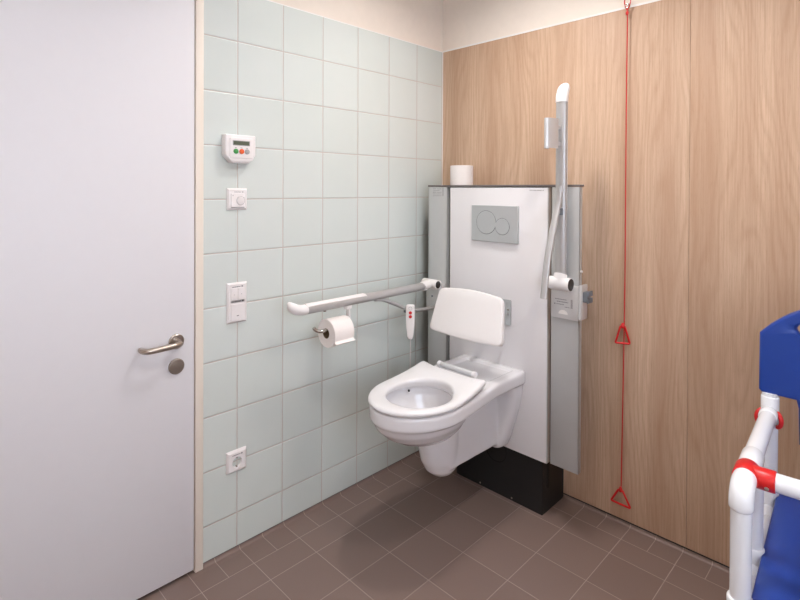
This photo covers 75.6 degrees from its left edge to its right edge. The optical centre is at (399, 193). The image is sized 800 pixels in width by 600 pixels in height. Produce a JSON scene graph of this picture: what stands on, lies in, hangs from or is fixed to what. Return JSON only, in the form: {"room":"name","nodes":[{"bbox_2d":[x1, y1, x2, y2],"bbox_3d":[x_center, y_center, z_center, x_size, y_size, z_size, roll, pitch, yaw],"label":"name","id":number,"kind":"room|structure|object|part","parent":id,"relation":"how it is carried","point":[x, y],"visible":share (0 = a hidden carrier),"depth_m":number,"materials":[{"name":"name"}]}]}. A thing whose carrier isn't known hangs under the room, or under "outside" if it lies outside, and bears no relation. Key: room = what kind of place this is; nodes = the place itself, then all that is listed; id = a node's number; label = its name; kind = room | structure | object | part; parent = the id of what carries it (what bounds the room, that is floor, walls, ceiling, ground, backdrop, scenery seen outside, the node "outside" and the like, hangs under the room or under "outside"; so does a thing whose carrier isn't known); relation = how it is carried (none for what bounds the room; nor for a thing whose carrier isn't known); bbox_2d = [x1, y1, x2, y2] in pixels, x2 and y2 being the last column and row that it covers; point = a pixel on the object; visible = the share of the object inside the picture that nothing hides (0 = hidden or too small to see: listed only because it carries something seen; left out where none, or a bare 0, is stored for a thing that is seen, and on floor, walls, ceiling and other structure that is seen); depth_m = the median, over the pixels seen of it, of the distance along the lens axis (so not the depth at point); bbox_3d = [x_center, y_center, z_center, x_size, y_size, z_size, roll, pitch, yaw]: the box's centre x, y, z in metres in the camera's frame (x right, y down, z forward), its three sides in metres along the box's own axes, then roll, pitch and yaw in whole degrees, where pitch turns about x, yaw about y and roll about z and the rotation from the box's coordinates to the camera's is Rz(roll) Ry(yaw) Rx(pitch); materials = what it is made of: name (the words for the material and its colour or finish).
{"room":"accessible toilet room","nodes":[
{"label":"accessible toilet room","id":0,"kind":"room"},
{"bbox_2d":[203,0,442,563],"bbox_3d":[-0.809,0.065,1.845,0.103,2.700,3.050,1,1,45],"label":"wall","id":1,"kind":"structure","parent":0,"point":[341,101],"depth_m":2.20,"materials":[{"name":"green tile"}]},
{"bbox_2d":[0,0,203,599],"bbox_3d":[-1.108,0.291,1.500,0.169,2.150,1.078,1,1,45],"label":"door","id":2,"kind":"structure","parent":1,"relation":"in","point":[102,101],"depth_m":1.63,"materials":[{"name":"paint"}]},
{"bbox_3d":[-0.800,0.516,1.733,0.056,0.022,0.142,1,1,45],"label":"handle","id":3,"kind":"part","parent":2,"relation":"part of","materials":[{"name":"silver metal"}]},
{"bbox_2d":[226,446,245,474],"bbox_3d":[-0.625,1.019,1.969,0.015,0.082,0.082,1,1,45],"label":"wall socket","id":4,"kind":"object","parent":1,"relation":"attached to","point":[230,456],"visible":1,"depth_m":1.96,"materials":[{"name":"white plastic"}]},
{"bbox_2d":[226,281,246,323],"bbox_3d":[-0.620,0.415,1.962,0.013,0.153,0.082,1,1,45],"label":"light switch","id":5,"kind":"object","parent":1,"relation":"attached to","point":[236,293],"visible":1,"depth_m":1.95,"materials":[{"name":"white plastic"}]},
{"bbox_2d":[226,188,246,209],"bbox_3d":[-0.617,0.021,1.958,0.016,0.082,0.082,1,1,45],"label":"thermostat","id":6,"kind":"object","parent":1,"relation":"attached to","point":[236,198],"visible":1,"depth_m":1.95,"materials":[{"name":"white plastic"}]},
{"bbox_3d":[-0.617,0.025,1.958,0.009,0.052,0.056,1,1,45],"label":"plate","id":7,"kind":"part","parent":6,"relation":"part of","materials":[{"name":"white plastic"}]},
{"bbox_2d":[222,134,254,163],"bbox_3d":[-0.606,-0.168,1.946,0.044,0.106,0.124,1,1,45],"label":"wall control box","id":8,"kind":"object","parent":1,"relation":"attached to","point":[235,148],"visible":1,"depth_m":1.93,"materials":[{"name":"white plastic"}]},
{"bbox_3d":[-0.597,-0.170,1.938,0.008,0.077,0.093,1,1,45],"label":"plate","id":9,"kind":"part","parent":8,"relation":"part of","materials":[{"name":"white plastic"}]},
{"bbox_3d":[-0.595,-0.189,1.934,0.001,0.019,0.070,1,1,45],"label":"display frame","id":10,"kind":"part","parent":8,"relation":"part of","materials":[{"name":"white plastic"}]},
{"bbox_2d":[203,451,419,568],"bbox_3d":[-0.246,1.357,2.353,0.016,0.013,1.342,1,1,45],"label":"baseboard","id":11,"kind":"structure","parent":1,"relation":"attached to","point":[292,519],"depth_m":2.18,"materials":[{"name":"brown tile"}]},
{"bbox_2d":[404,304,426,364],"bbox_3d":[0.074,0.731,2.523,0.057,0.431,0.280,0,0,15],"label":"remote control","id":12,"kind":"object","parent":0,"point":[410,308],"visible":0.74,"depth_m":2.39,"materials":[{"name":"white plastic"}]},
{"bbox_2d":[137,454,728,599],"bbox_3d":[0.106,1.426,0.940,2.700,0.100,3.050,1,1,45],"label":"floor","id":13,"kind":"structure","parent":0,"point":[409,532],"depth_m":1.94,"materials":[{"name":"brown tile"}]},
{"bbox_2d":[726,310,799,599],"bbox_3d":[1.115,0.840,1.153,0.595,1.078,0.637,1,1,41],"label":"chair","id":14,"kind":"object","parent":13,"relation":"on","point":[764,503],"visible":1,"depth_m":1.26,"materials":[{"name":"white plastic"}]},
{"bbox_3d":[0.744,0.953,1.128,0.041,0.579,0.041,1,1,41],"label":"post","id":15,"kind":"part","parent":14,"relation":"part of","materials":[{"name":"white plastic"}]},
{"bbox_3d":[0.881,0.788,1.283,0.039,0.291,0.039,1,1,41],"label":"post","id":16,"kind":"part","parent":14,"relation":"part of","materials":[{"name":"white plastic"}]},
{"bbox_3d":[0.935,0.642,1.342,0.041,0.041,0.515,1,1,41],"label":"armrest","id":17,"kind":"part","parent":14,"relation":"part of","materials":[{"name":"white plastic"}]},
{"bbox_3d":[0.917,0.933,1.326,0.041,0.041,0.525,1,1,41],"label":"seat rail","id":18,"kind":"part","parent":14,"relation":"part of","materials":[{"name":"white plastic"}]},
{"bbox_3d":[1.090,0.913,1.523,0.041,0.655,0.041,1,1,41],"label":"post","id":19,"kind":"part","parent":14,"relation":"part of","materials":[{"name":"white plastic"}]},
{"bbox_3d":[1.109,0.900,1.146,0.490,0.030,0.618,1,1,41],"label":"seat","id":20,"kind":"part","parent":14,"relation":"part of","materials":[{"name":"blue plastic"}]},
{"bbox_3d":[1.292,0.524,1.351,0.578,0.448,0.034,1,1,41],"label":"backrest","id":21,"kind":"part","parent":14,"relation":"part of","materials":[{"name":"blue plastic"}]},
{"bbox_2d":[443,0,799,567],"bbox_3d":[1.152,0.073,1.976,2.700,2.700,0.101,1,1,45],"label":"wall","id":22,"kind":"structure","parent":0,"point":[713,150],"depth_m":2.03,"materials":[{"name":"beige wood"}]},
{"bbox_2d":[428,185,583,514],"bbox_3d":[0.496,0.663,2.397,0.806,1.406,0.228,1,1,45],"label":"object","id":23,"kind":"object","parent":22,"relation":"attached to","point":[489,239],"visible":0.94,"depth_m":2.24,"materials":[{"name":"plastic"}]},
{"bbox_2d":[287,278,444,332],"bbox_3d":[-0.121,0.493,2.259,0.107,0.163,0.864,1,1,45],"label":"grab rail","id":24,"kind":"object","parent":23,"relation":"attached to","point":[432,287],"visible":0.85,"depth_m":2.24,"materials":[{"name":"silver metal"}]},
{"bbox_3d":[-0.282,0.547,2.103,0.166,0.028,0.026,0,1,-40],"label":"holder rod","id":25,"kind":"part","parent":24,"relation":"part of","materials":[{"name":"metal"}]},
{"bbox_2d":[318,315,354,347],"bbox_3d":[-0.259,0.565,2.114,0.128,0.115,0.101,1,1,45],"label":"toilet roll","id":26,"kind":"object","parent":24,"relation":"hanging from","point":[340,329],"visible":0.94,"depth_m":2.08,"materials":[{"name":"paper"}]},
{"bbox_3d":[-0.223,0.510,2.159,0.026,0.094,0.038,1,1,45],"label":"holder arm","id":27,"kind":"part","parent":24,"relation":"part of","materials":[{"name":"white plastic"}]},
{"bbox_3d":[0.193,0.540,2.573,0.122,1.144,0.022,1,1,45],"label":"panel","id":28,"kind":"part","parent":23,"relation":"part of","materials":[{"name":"metal"}]},
{"bbox_2d":[368,354,524,476],"bbox_3d":[0.173,0.925,2.084,0.358,0.405,0.706,1,1,45],"label":"toilet","id":29,"kind":"object","parent":23,"relation":"attached to","point":[454,410],"visible":1,"depth_m":2.06,"materials":[{"name":"ceramic"}]},
{"bbox_3d":[0.072,0.755,1.980,0.358,0.059,0.418,1,1,45],"label":"seat","id":30,"kind":"part","parent":29,"relation":"part of","materials":[{"name":"plastic"}]},
{"bbox_2d":[450,165,472,184],"bbox_3d":[0.311,-0.090,2.600,0.115,0.101,0.115,1,1,45],"label":"toilet roll","id":31,"kind":"object","parent":23,"relation":"on","point":[459,174],"visible":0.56,"depth_m":2.55,"materials":[{"name":"paper"}]},
{"bbox_2d":[430,288,510,346],"bbox_3d":[0.341,0.516,2.254,0.381,0.206,0.219,1,1,45],"label":"support","id":32,"kind":"object","parent":23,"relation":"attached to","point":[466,314],"visible":1,"depth_m":2.18,"materials":[{"name":"white plastic"}]},
{"bbox_3d":[0.425,0.136,2.317,0.247,0.164,0.012,1,1,45],"label":"flush plate","id":33,"kind":"part","parent":23,"relation":"part of","materials":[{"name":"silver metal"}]},
{"bbox_3d":[0.435,0.548,2.335,0.520,1.151,0.026,1,1,45],"label":"panel","id":34,"kind":"part","parent":23,"relation":"part of","materials":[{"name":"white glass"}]},
{"bbox_3d":[0.467,0.540,2.455,0.632,1.141,0.187,1,1,45],"label":"frame","id":35,"kind":"part","parent":23,"relation":"part of","materials":[{"name":"plastic"}]},
{"bbox_2d":[540,83,592,320],"bbox_3d":[0.638,0.028,2.015,0.157,0.948,0.210,1,1,45],"label":"grab rail","id":36,"kind":"object","parent":23,"relation":"attached to","point":[569,301],"visible":1,"depth_m":2.04,"materials":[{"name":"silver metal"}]},
{"bbox_3d":[0.737,0.406,2.025,0.024,0.047,0.043,1,1,45],"label":"latch knob","id":37,"kind":"part","parent":36,"relation":"part of","materials":[{"name":"grey plastic"}]},
{"bbox_3d":[0.674,0.546,2.095,0.122,1.144,0.022,1,1,45],"label":"panel","id":38,"kind":"part","parent":23,"relation":"part of","materials":[{"name":"metal"}]},
{"bbox_3d":[1.125,-0.763,1.939,2.500,0.008,0.015,1,1,45],"label":"trim","id":39,"kind":"part","parent":22,"relation":"part of","materials":[{"name":"white paint"}]},
{"bbox_3d":[0.668,0.291,2.397,1.224,2.112,0.014,1,1,45],"label":"wood panel","id":40,"kind":"part","parent":22,"relation":"part of","materials":[{"name":"brown wood"}]},
{"bbox_2d":[611,0,630,508],"bbox_3d":[0.920,0.240,2.123,0.085,2.088,0.045,1,1,45],"label":"pull cord","id":41,"kind":"object","parent":22,"relation":"hanging from","point":[622,325],"visible":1,"depth_m":2.11,"materials":[{"name":"fabric"}]},
{"bbox_3d":[0.909,1.245,2.123,0.085,0.078,0.015,1,1,45],"label":"pull handle","id":42,"kind":"part","parent":41,"relation":"part of","materials":[{"name":"red plastic"}]},
{"bbox_3d":[0.914,0.574,2.116,0.061,0.090,0.015,1,1,33],"label":"pull handle","id":43,"kind":"part","parent":41,"relation":"part of","materials":[{"name":"red plastic"}]},
{"bbox_3d":[0.920,0.235,2.114,0.015,1.980,0.004,1,1,45],"label":"cord","id":44,"kind":"part","parent":41,"relation":"part of","materials":[{"name":"red fabric"}]},
{"bbox_2d":[563,494,729,573],"bbox_3d":[1.108,1.366,1.948,2.500,0.013,0.016,1,1,45],"label":"baseboard","id":45,"kind":"structure","parent":22,"relation":"attached to","point":[718,566],"depth_m":2.06,"materials":[{"name":"brown tile"}]},
{"bbox_3d":[1.555,0.302,1.516,1.275,2.112,0.014,1,1,45],"label":"wood panel","id":46,"kind":"part","parent":22,"relation":"part of","materials":[{"name":"brown wood"}]}
]}

